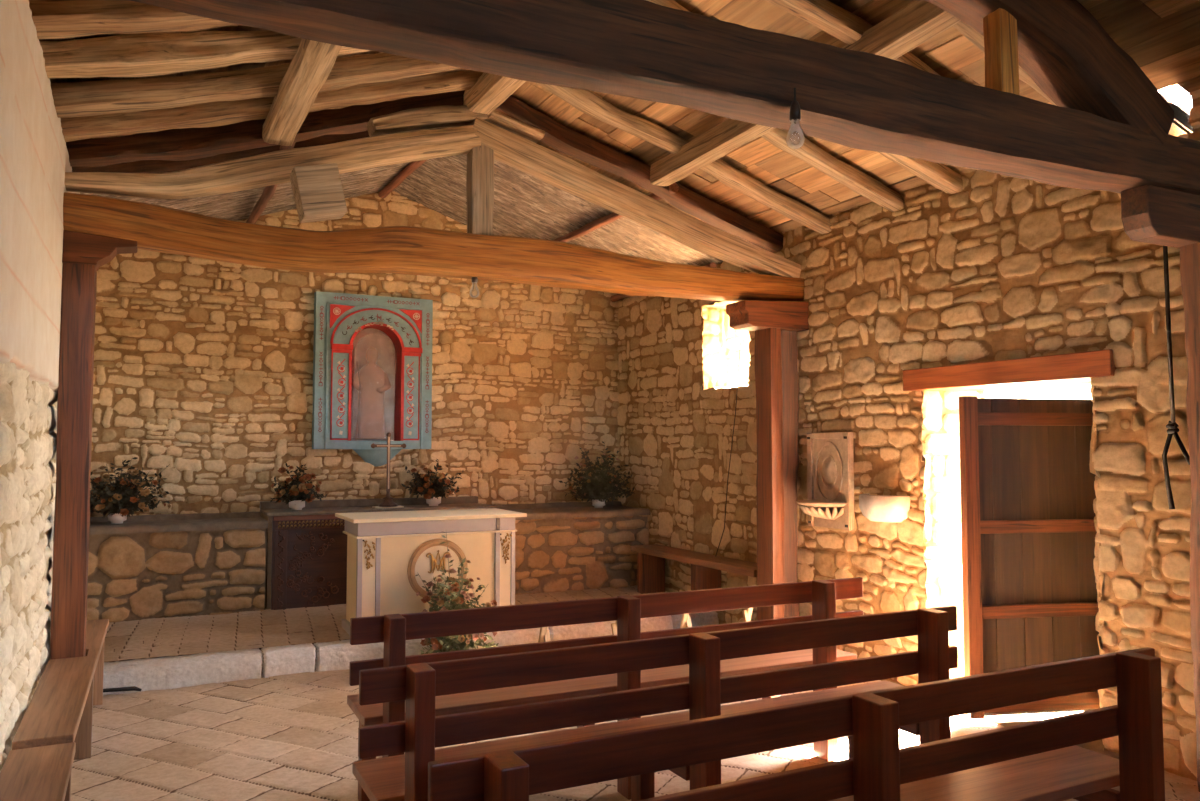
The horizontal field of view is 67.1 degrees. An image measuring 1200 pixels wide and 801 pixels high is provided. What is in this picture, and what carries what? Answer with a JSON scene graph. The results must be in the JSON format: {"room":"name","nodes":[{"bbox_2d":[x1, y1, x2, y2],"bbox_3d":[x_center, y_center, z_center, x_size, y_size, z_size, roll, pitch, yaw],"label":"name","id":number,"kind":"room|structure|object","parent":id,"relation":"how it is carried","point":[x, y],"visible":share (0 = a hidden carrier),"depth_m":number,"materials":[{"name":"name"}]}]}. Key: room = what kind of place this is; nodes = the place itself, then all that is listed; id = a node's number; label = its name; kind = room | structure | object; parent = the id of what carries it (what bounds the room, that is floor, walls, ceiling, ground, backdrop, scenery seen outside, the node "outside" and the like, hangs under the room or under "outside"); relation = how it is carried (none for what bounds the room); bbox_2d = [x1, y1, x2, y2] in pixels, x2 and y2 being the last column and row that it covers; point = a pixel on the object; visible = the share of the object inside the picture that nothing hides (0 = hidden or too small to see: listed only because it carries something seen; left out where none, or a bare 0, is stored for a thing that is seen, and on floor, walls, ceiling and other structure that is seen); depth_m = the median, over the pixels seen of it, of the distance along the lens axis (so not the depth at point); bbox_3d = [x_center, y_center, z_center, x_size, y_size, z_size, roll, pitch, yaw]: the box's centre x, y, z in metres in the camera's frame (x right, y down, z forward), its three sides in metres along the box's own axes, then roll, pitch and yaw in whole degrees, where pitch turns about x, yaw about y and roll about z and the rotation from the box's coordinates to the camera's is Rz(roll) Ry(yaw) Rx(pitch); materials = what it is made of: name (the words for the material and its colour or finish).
{"room":"church","nodes":[
{"label":"church","id":0,"kind":"room"},
{"bbox_2d":[0,0,79,771],"bbox_3d":[-1.571,0.098,1.502,0.645,3.360,14.100,1,-3,-27],"label":"wall","id":1,"kind":"structure","parent":0,"point":[34,156],"depth_m":3.55,"materials":[{"name":"paint"}]},
{"bbox_2d":[29,0,238,38],"bbox_3d":[-1.239,-1.796,3.992,2.712,0.935,0.215,1,-3,-27],"label":"rafter","id":2,"kind":"object","parent":1,"relation":"on","point":[52,19],"visible":0.42,"depth_m":3.56,"materials":[{"name":"brown wood"}]},
{"bbox_2d":[39,30,371,78],"bbox_3d":[-1.450,-1.766,4.404,2.712,0.920,0.229,1,-3,-27],"label":"rafter","id":3,"kind":"object","parent":1,"relation":"on","point":[143,54],"visible":0.37,"depth_m":4.07,"materials":[{"name":"brown wood"}]},
{"bbox_2d":[51,53,461,117],"bbox_3d":[-1.660,-1.745,4.826,2.716,0.931,0.201,1,-3,-27],"label":"rafter","id":4,"kind":"object","parent":1,"relation":"on","point":[89,98],"visible":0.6,"depth_m":4.59,"materials":[{"name":"brown wood"}]},
{"bbox_2d":[72,127,445,172],"bbox_3d":[-2.281,-1.674,6.062,2.715,0.946,0.215,1,-3,-27],"label":"rafter","id":5,"kind":"object","parent":1,"relation":"on","point":[141,166],"visible":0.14,"depth_m":5.80,"materials":[{"name":"brown wood"}]},
{"bbox_2d":[246,142,295,223],"bbox_3d":[-2.532,-1.634,6.925,0.113,0.092,2.682,1,-3,-27],"label":"pole","id":6,"kind":"object","parent":5,"relation":"on","point":[268,192],"visible":0.48,"depth_m":7.24,"materials":[{"name":"brown wood"}]},
{"bbox_2d":[66,90,464,166],"bbox_3d":[-2.049,-1.699,5.600,2.723,0.945,0.266,1,-3,-27],"label":"rafter","id":7,"kind":"object","parent":1,"relation":"on","point":[184,144],"visible":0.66,"depth_m":5.41,"materials":[{"name":"brown wood"}]},
{"bbox_2d":[60,70,483,141],"bbox_3d":[-1.867,-1.723,5.233,2.713,0.925,0.190,1,-3,-27],"label":"rafter","id":8,"kind":"object","parent":1,"relation":"on","point":[218,113],"visible":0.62,"depth_m":5.08,"materials":[{"name":"brown wood"}]},
{"bbox_2d":[63,192,805,301],"bbox_3d":[-0.697,-0.922,5.987,5.040,0.334,0.238,1,-3,-27],"label":"tie beam","id":9,"kind":"structure","parent":1,"relation":"attached to","point":[412,250],"depth_m":5.64,"materials":[{"name":"orange wood"}]},
{"bbox_2d":[64,125,480,198],"bbox_3d":[-1.865,-1.474,5.417,2.385,0.721,0.171,1,-3,-27],"label":"rafter","id":10,"kind":"object","parent":9,"relation":"on","point":[275,167],"visible":0.93,"depth_m":5.31,"materials":[{"name":"brown wood"}]},
{"bbox_2d":[262,38,341,145],"bbox_3d":[0.502,-1.817,0.640,0.202,0.149,10.522,2,-3,-27],"label":"purlin","id":11,"kind":"object","parent":10,"relation":"on","point":[312,63],"visible":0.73,"depth_m":4.57,"materials":[{"name":"brown wood"}]},
{"bbox_2d":[290,163,346,222],"bbox_3d":[-1.665,-1.224,5.351,0.306,0.336,0.190,1,-3,-27],"label":"block","id":12,"kind":"object","parent":10,"relation":"attached to","point":[318,193],"visible":1,"depth_m":5.27,"materials":[{"name":"brown wood"}]},
{"bbox_2d":[367,105,487,136],"bbox_3d":[-1.110,-1.805,5.833,0.755,0.293,0.190,1,-3,-27],"label":"block","id":13,"kind":"object","parent":10,"relation":"on","point":[432,117],"visible":0.89,"depth_m":5.75,"materials":[{"name":"brown wood"}]},
{"bbox_2d":[463,72,525,115],"bbox_3d":[1.639,-2.219,1.278,0.245,0.216,10.604,2,-3,-27],"label":"ridge beam","id":14,"kind":"structure","parent":13,"relation":"on","point":[490,91],"depth_m":5.64,"materials":[{"name":"brown wood"}]},
{"bbox_2d":[470,277,478,297],"bbox_3d":[-0.819,-0.755,5.904,0.064,0.170,0.064,1,-3,-27],"label":"hanging bulb","id":15,"kind":"object","parent":9,"relation":"hanging from","point":[473,279],"visible":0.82,"depth_m":5.90,"materials":[{"name":"clear glass"}]},
{"bbox_2d":[471,277,477,282],"bbox_3d":[-0.819,-0.805,5.906,0.040,0.070,0.039,1,-3,-27],"label":"socket","id":16,"kind":"object","parent":15,"relation":"attached to","point":[474,279],"depth_m":5.89,"materials":[{"name":"black plastic"}]},
{"bbox_2d":[466,144,493,234],"bbox_3d":[-0.788,-1.378,5.952,0.166,0.630,0.136,1,-3,-27],"label":"post","id":17,"kind":"object","parent":9,"relation":"on","point":[480,160],"visible":0.91,"depth_m":5.89,"materials":[{"name":"brown wood"}]},
{"bbox_2d":[470,117,800,277],"bbox_3d":[0.331,-1.383,6.516,2.701,0.883,0.155,1,-3,-27],"label":"rafter","id":18,"kind":"object","parent":9,"relation":"on","point":[549,166],"visible":0.92,"depth_m":6.38,"materials":[{"name":"brown wood"}]},
{"bbox_2d":[486,110,544,142],"bbox_3d":[-0.573,-1.833,6.061,0.382,0.138,0.180,1,-3,-27],"label":"block","id":19,"kind":"object","parent":18,"relation":"on","point":[497,118],"visible":0.86,"depth_m":6.02,"materials":[{"name":"brown wood"}]},
{"bbox_2d":[90,191,619,516],"bbox_3d":[-2.159,0.051,8.864,6.000,4.217,0.638,1,-3,-27],"label":"wall","id":20,"kind":"structure","parent":0,"point":[203,368],"depth_m":8.29,"materials":[{"name":"stone"}]},
{"bbox_2d":[312,291,432,465],"bbox_3d":[-2.184,-0.175,8.625,1.090,1.605,0.424,1,-3,-27],"label":"surround","id":21,"kind":"object","parent":20,"relation":"attached to","point":[346,325],"visible":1,"depth_m":8.54,"materials":[{"name":"blue paint"}]},
{"bbox_2d":[352,347,390,439],"bbox_3d":[-2.168,-0.068,8.581,0.370,0.876,0.177,1,-3,-27],"label":"saint statue","id":22,"kind":"object","parent":21,"relation":"on","point":[371,382],"visible":1,"depth_m":8.53,"materials":[{"name":"pink stone"}]},
{"bbox_2d":[103,585,718,695],"bbox_3d":[-1.639,1.891,7.665,5.138,0.317,1.875,1,-3,-27],"label":"step","id":23,"kind":"structure","parent":0,"point":[185,651],"depth_m":6.62,"materials":[{"name":"stone"}]},
{"bbox_2d":[87,512,267,622],"bbox_3d":[-3.519,1.383,7.492,1.380,0.854,0.560,1,-3,-27],"label":"stone ledge","id":24,"kind":"object","parent":23,"relation":"on","point":[140,567],"visible":0.91,"depth_m":7.29,"materials":[{"name":"beige stone"}]},
{"bbox_2d":[90,457,171,523],"bbox_3d":[-3.851,0.721,7.300,0.724,0.532,0.470,1,-3,-21],"label":"flower arrangement","id":25,"kind":"object","parent":24,"relation":"on","point":[117,501],"visible":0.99,"depth_m":7.23,"materials":[{"name":"green plant"}]},
{"bbox_2d":[108,513,126,523],"bbox_3d":[-3.877,0.944,7.268,0.140,0.085,0.140,1,-3,-27],"label":"bowl","id":26,"kind":"object","parent":25,"relation":"on","point":[115,518],"depth_m":7.22,"materials":[{"name":"white ceramic"}]},
{"bbox_2d":[259,496,493,609],"bbox_3d":[-2.014,1.375,8.251,2.010,0.930,0.560,1,-3,-27],"label":"altar","id":27,"kind":"object","parent":23,"relation":"on","point":[306,555],"visible":0.46,"depth_m":7.77,"materials":[{"name":"paint"}]},
{"bbox_2d":[270,463,326,509],"bbox_3d":[-2.629,0.743,7.905,0.479,0.420,0.324,1,-3,-16],"label":"flower arrangement","id":28,"kind":"object","parent":27,"relation":"on","point":[296,493],"visible":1,"depth_m":7.83,"materials":[{"name":"green plant"}]},
{"bbox_2d":[289,500,304,509],"bbox_3d":[-2.639,0.909,7.882,0.140,0.085,0.140,1,-3,-27],"label":"bowl","id":29,"kind":"object","parent":28,"relation":"on","point":[296,504],"depth_m":7.83,"materials":[{"name":"white ceramic"}]},
{"bbox_2d":[371,432,405,507],"bbox_3d":[-1.920,0.629,8.214,0.327,0.684,0.170,1,-3,-27],"label":"cross","id":30,"kind":"object","parent":27,"relation":"on","point":[388,502],"visible":1,"depth_m":8.20,"materials":[{"name":"beige paint"}]},
{"bbox_2d":[402,459,462,505],"bbox_3d":[-1.570,0.760,8.441,0.595,0.441,0.377,1,-3,-27],"label":"flower arrangement","id":31,"kind":"object","parent":27,"relation":"on","point":[432,486],"visible":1,"depth_m":8.36,"materials":[{"name":"green plant"}]},
{"bbox_2d":[426,497,440,505],"bbox_3d":[-1.549,0.938,8.429,0.140,0.085,0.140,1,-3,-27],"label":"bowl","id":32,"kind":"object","parent":31,"relation":"on","point":[435,501],"depth_m":8.37,"materials":[{"name":"white ceramic"}]},
{"bbox_2d":[335,508,526,634],"bbox_3d":[-1.341,1.339,7.146,1.350,0.894,0.720,1,-3,-27],"label":"altar table","id":33,"kind":"object","parent":23,"relation":"on","point":[386,550],"visible":0.81,"depth_m":6.91,"materials":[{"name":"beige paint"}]},
{"bbox_2d":[492,501,649,594],"bbox_3d":[-0.363,1.461,8.994,1.590,0.855,0.710,1,-3,-27],"label":"stone ledge","id":34,"kind":"object","parent":23,"relation":"on","point":[560,546],"visible":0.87,"depth_m":8.74,"materials":[{"name":"beige stone"}]},
{"bbox_2d":[559,441,634,507],"bbox_3d":[-0.050,0.736,9.117,0.829,0.691,0.511,1,-3,-27],"label":"flower arrangement","id":35,"kind":"object","parent":34,"relation":"on","point":[597,487],"visible":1,"depth_m":9.09,"materials":[{"name":"green plant"}]},
{"bbox_2d":[592,499,605,507],"bbox_3d":[-0.013,1.042,9.153,0.140,0.085,0.140,1,-3,-27],"label":"bowl","id":36,"kind":"object","parent":35,"relation":"on","point":[598,503],"depth_m":9.09,"materials":[{"name":"white ceramic"}]},
{"bbox_2d":[631,544,756,593],"bbox_3d":[0.871,1.580,7.911,0.290,0.445,1.980,1,-3,-27],"label":"bench","id":37,"kind":"object","parent":23,"relation":"on","point":[706,569],"visible":0.76,"depth_m":8.00,"materials":[{"name":"brown wood"}]},
{"bbox_2d":[39,0,1199,265],"bbox_3d":[0.978,-1.917,2.722,6.800,1.150,15.000,1,-3,-27],"label":"ceiling","id":38,"kind":"structure","parent":0,"point":[1162,37],"depth_m":6.29,"materials":[{"name":"wood"}]},
{"bbox_2d":[70,669,1199,800],"bbox_3d":[1.201,1.802,2.529,5.800,0.162,13.600,1,-3,-27],"label":"floor","id":39,"kind":"structure","parent":0,"point":[287,737],"depth_m":4.80,"materials":[{"name":"tile"}]},
{"bbox_2d":[0,742,75,800],"bbox_3d":[-1.602,1.483,2.422,0.210,0.490,2.100,1,-3,-27],"label":"bench","id":40,"kind":"object","parent":39,"relation":"on","point":[42,773],"visible":1,"depth_m":3.08,"materials":[{"name":"brown wood"}]},
{"bbox_2d":[12,619,108,800],"bbox_3d":[-2.667,1.587,4.571,0.240,0.505,2.600,1,-3,-27],"label":"bench","id":41,"kind":"object","parent":39,"relation":"on","point":[60,708],"visible":0.66,"depth_m":4.13,"materials":[{"name":"brown wood"}]},
{"bbox_2d":[50,263,96,658],"bbox_3d":[-2.822,0.564,4.843,0.166,2.585,0.178,1,-3,-27],"label":"post","id":42,"kind":"object","parent":39,"relation":"on","point":[68,616],"visible":0.77,"depth_m":4.78,"materials":[{"name":"brown wood"}]},
{"bbox_2d":[62,230,137,270],"bbox_3d":[-2.744,-0.811,4.959,0.370,0.175,0.200,1,-3,-27],"label":"bracket","id":43,"kind":"object","parent":42,"relation":"on","point":[78,247],"visible":0.72,"depth_m":4.86,"materials":[{"name":"brown wood"}]},
{"bbox_2d":[103,686,141,691],"bbox_3d":[-3.178,1.869,5.810,0.424,0.046,0.040,1,-3,-27],"label":"cable","id":44,"kind":"object","parent":39,"relation":"on","point":[132,688],"visible":0.62,"depth_m":5.85,"materials":[{"name":"black rubber"}]},
{"bbox_2d":[415,532,498,653],"bbox_3d":[-1.082,1.449,6.652,0.678,0.984,0.460,1,-3,-16],"label":"flower arrangement","id":45,"kind":"object","parent":39,"relation":"on","point":[457,600],"visible":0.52,"depth_m":6.60,"materials":[{"name":"green plant"}]},
{"bbox_2d":[538,620,616,729],"bbox_3d":[-0.111,1.534,5.424,0.534,0.696,0.399,1,-3,-27],"label":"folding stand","id":46,"kind":"object","parent":39,"relation":"on","point":[544,635],"visible":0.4,"depth_m":5.32,"materials":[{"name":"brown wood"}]},
{"bbox_2d":[347,577,862,800],"bbox_3d":[0.134,1.377,4.427,2.720,0.900,0.545,1,-3,-26],"label":"pew","id":47,"kind":"object","parent":39,"relation":"on","point":[393,630],"visible":0.56,"depth_m":4.17,"materials":[{"name":"red wood"}]},
{"bbox_2d":[352,605,957,800],"bbox_3d":[0.348,1.332,3.550,2.620,0.900,0.545,1,-3,-27],"label":"pew","id":48,"kind":"object","parent":39,"relation":"on","point":[404,777],"visible":0.64,"depth_m":3.30,"materials":[{"name":"red wood"}]},
{"bbox_2d":[680,585,754,627],"bbox_3d":[0.764,1.557,5.864,0.534,0.696,0.399,1,-3,-27],"label":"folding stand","id":49,"kind":"object","parent":39,"relation":"on","point":[686,620],"visible":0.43,"depth_m":5.77,"materials":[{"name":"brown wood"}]},
{"bbox_2d":[754,328,784,619],"bbox_3d":[1.287,0.709,6.860,0.117,2.505,0.224,1,-3,-27],"label":"post","id":50,"kind":"object","parent":39,"relation":"on","point":[768,361],"visible":0.74,"depth_m":6.81,"materials":[{"name":"brown wood"}]},
{"bbox_2d":[781,330,798,617],"bbox_3d":[1.420,0.713,6.978,0.232,2.504,0.176,1,-3,-27],"label":"post","id":51,"kind":"object","parent":39,"relation":"on","point":[789,349],"visible":0.35,"depth_m":6.92,"materials":[{"name":"brown wood"}]},
{"bbox_2d":[726,300,808,331],"bbox_3d":[1.283,-0.651,6.929,0.600,0.220,0.250,1,-3,-27],"label":"bracket","id":52,"kind":"object","parent":51,"relation":"on","point":[747,315],"visible":0.92,"depth_m":6.82,"materials":[{"name":"brown wood"}]},
{"bbox_2d":[428,647,1164,800],"bbox_3d":[0.717,1.288,2.707,2.600,0.900,0.545,1,-3,-27],"label":"pew","id":53,"kind":"object","parent":39,"relation":"on","point":[1040,760],"visible":1,"depth_m":2.65,"materials":[{"name":"red wood"}]},
{"bbox_2d":[1180,243,1199,791],"bbox_3d":[2.874,0.543,4.234,0.180,2.565,0.197,1,-3,-27],"label":"post","id":54,"kind":"object","parent":39,"relation":"on","point":[1189,254],"visible":1,"depth_m":4.25,"materials":[{"name":"brown wood"}]},
{"bbox_2d":[1121,184,1199,247],"bbox_3d":[2.671,-0.857,4.254,0.510,0.228,0.130,1,-3,-27],"label":"bracket","id":55,"kind":"object","parent":54,"relation":"on","point":[1151,214],"visible":0.89,"depth_m":4.16,"materials":[{"name":"brown wood"}]},
{"bbox_2d":[617,89,1199,780],"bbox_3d":[3.393,0.168,3.998,0.642,3.480,14.100,1,-3,-27],"label":"wall","id":56,"kind":"structure","parent":0,"point":[1000,267],"depth_m":5.96,"materials":[{"name":"stone"}]},
{"bbox_2d":[495,95,783,252],"bbox_3d":[0.423,-1.653,6.838,2.819,0.970,0.252,1,-3,-27],"label":"rafter","id":57,"kind":"object","parent":56,"relation":"on","point":[563,139],"visible":0.82,"depth_m":6.66,"materials":[{"name":"brown wood"}]},
{"bbox_2d":[378,159,427,197],"bbox_3d":[-1.408,-2.037,7.400,0.108,0.079,2.882,2,-3,-27],"label":"pole","id":58,"kind":"object","parent":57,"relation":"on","point":[411,167],"visible":0.38,"depth_m":8.07,"materials":[{"name":"brown wood"}]},
{"bbox_2d":[552,183,678,241],"bbox_3d":[-0.109,-1.531,8.039,0.103,0.080,2.863,2,-3,-28],"label":"pole","id":59,"kind":"object","parent":57,"relation":"on","point":[673,188],"visible":0.44,"depth_m":7.86,"materials":[{"name":"brown wood"}]},
{"bbox_2d":[610,262,716,301],"bbox_3d":[0.581,-1.141,8.881,0.111,0.076,1.942,1,-3,-27],"label":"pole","id":60,"kind":"object","parent":56,"relation":"attached to","point":[616,297],"visible":0.2,"depth_m":9.50,"materials":[{"name":"brown wood"}]},
{"bbox_2d":[130,0,1199,194],"bbox_3d":[0.654,-1.161,3.317,5.034,0.326,0.255,1,-3,-27],"label":"tie beam","id":61,"kind":"structure","parent":56,"relation":"attached to","point":[639,49],"depth_m":3.12,"materials":[{"name":"brown wood"}]},
{"bbox_2d":[786,88,804,148],"bbox_3d":[0.684,-0.989,3.170,0.064,0.215,0.064,1,-3,-27],"label":"hanging bulb","id":62,"kind":"object","parent":61,"relation":"hanging from","point":[795,112],"visible":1,"depth_m":3.16,"materials":[{"name":"clear glass"}]},
{"bbox_2d":[789,101,800,121],"bbox_3d":[0.684,-1.017,3.171,0.040,0.070,0.039,1,-3,-27],"label":"socket","id":63,"kind":"object","parent":62,"relation":"attached to","point":[795,112],"depth_m":3.16,"materials":[{"name":"black plastic"}]},
{"bbox_2d":[983,8,1018,94],"bbox_3d":[1.696,-1.454,3.827,0.118,0.382,0.093,1,-3,-27],"label":"strut","id":64,"kind":"object","parent":61,"relation":"on","point":[999,26],"visible":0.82,"depth_m":3.79,"materials":[{"name":"orange wood"}]},
{"bbox_2d":[926,0,1173,143],"bbox_3d":[1.619,-1.614,3.837,2.307,0.965,0.257,1,-3,-27],"label":"rafter","id":65,"kind":"object","parent":61,"relation":"on","point":[1063,48],"visible":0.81,"depth_m":4.00,"materials":[{"name":"brown wood"}]},
{"bbox_2d":[650,0,959,185],"bbox_3d":[2.722,-1.897,1.806,0.237,0.181,10.603,1,-3,-26],"label":"purlin","id":66,"kind":"object","parent":65,"relation":"on","point":[920,21],"visible":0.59,"depth_m":4.54,"materials":[{"name":"brown wood"}]},
{"bbox_2d":[917,0,1056,105],"bbox_3d":[1.565,-1.847,4.186,2.461,0.852,0.166,1,-3,-27],"label":"rafter","id":67,"kind":"object","parent":66,"relation":"on","point":[967,31],"visible":0.12,"depth_m":4.31,"materials":[{"name":"brown wood"}]},
{"bbox_2d":[1162,246,1189,508],"bbox_3d":[2.802,-0.380,4.426,0.043,1.822,0.145,1,-3,-27],"label":"bell rope","id":68,"kind":"object","parent":61,"relation":"hanging from","point":[1172,426],"visible":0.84,"depth_m":4.43,"materials":[{"name":"black fabric"}]},
{"bbox_2d":[537,83,831,234],"bbox_3d":[0.690,-1.692,6.311,2.813,0.950,0.176,2,-3,-28],"label":"rafter","id":69,"kind":"object","parent":56,"relation":"on","point":[587,102],"visible":0.71,"depth_m":6.17,"materials":[{"name":"brown wood"}]},
{"bbox_2d":[716,341,740,554],"bbox_3d":[1.119,0.425,7.777,0.063,1.844,0.314,2,-4,-39],"label":"wire","id":70,"kind":"object","parent":56,"relation":"attached to","point":[740,341],"visible":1,"depth_m":7.76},
{"bbox_2d":[646,0,962,193],"bbox_3d":[1.236,-1.749,5.226,2.812,0.953,0.173,2,-3,-28],"label":"rafter","id":71,"kind":"object","parent":56,"relation":"on","point":[938,175],"visible":0.2,"depth_m":5.58,"materials":[{"name":"brown wood"}]},
{"bbox_2d":[733,119,903,211],"bbox_3d":[1.017,-1.728,5.659,2.812,0.949,0.169,2,-3,-27],"label":"rafter","id":72,"kind":"object","parent":56,"relation":"on","point":[859,182],"visible":0.38,"depth_m":5.88,"materials":[{"name":"brown wood"}]},
{"bbox_2d":[796,432,854,530],"bbox_3d":[1.584,0.583,6.596,0.292,0.700,0.450,1,-3,-27],"label":"holy water font","id":73,"kind":"object","parent":56,"relation":"attached to","point":[830,455],"depth_m":6.58,"materials":[{"name":"stone"}]},
{"bbox_2d":[796,500,846,506],"bbox_3d":[1.568,0.750,6.579,0.256,0.038,0.410,1,-3,-27],"label":"shelf","id":74,"kind":"object","parent":73,"relation":"attached to","point":[804,503],"depth_m":6.47,"materials":[{"name":"stone"}]},
{"bbox_2d":[765,0,940,75],"bbox_3d":[1.510,-1.778,4.681,2.811,0.938,0.182,1,-3,-27],"label":"rafter","id":75,"kind":"object","parent":56,"relation":"on","point":[838,22],"visible":0.2,"depth_m":4.46,"materials":[{"name":"brown wood"}]},
{"bbox_2d":[859,493,910,521],"bbox_3d":[1.887,0.729,6.131,0.182,0.180,0.403,1,-3,-27],"label":"basin","id":76,"kind":"object","parent":56,"relation":"attached to","point":[877,508],"visible":1,"depth_m":6.02,"materials":[{"name":"white ceramic"}]},
{"bbox_2d":[903,349,1116,390],"bbox_3d":[2.461,-0.163,5.443,0.265,0.140,1.455,1,-3,-27],"label":"lintel","id":77,"kind":"object","parent":56,"relation":"attached to","point":[1079,366],"visible":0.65,"depth_m":5.28,"materials":[{"name":"brown wood"}]},
{"bbox_2d":[959,396,1099,718],"bbox_3d":[2.565,0.905,5.324,0.909,1.855,0.060,0,-3,-9],"label":"door","id":78,"kind":"structure","parent":56,"relation":"in","point":[1028,532],"depth_m":5.32,"materials":[{"name":"brown wood"}]},
{"bbox_2d":[969,381,1090,390],"bbox_3d":[2.659,-0.144,5.757,0.369,0.115,1.030,1,-3,-27],"label":"lintel","id":79,"kind":"object","parent":56,"relation":"attached to","point":[1083,382],"visible":0.03,"depth_m":5.72,"materials":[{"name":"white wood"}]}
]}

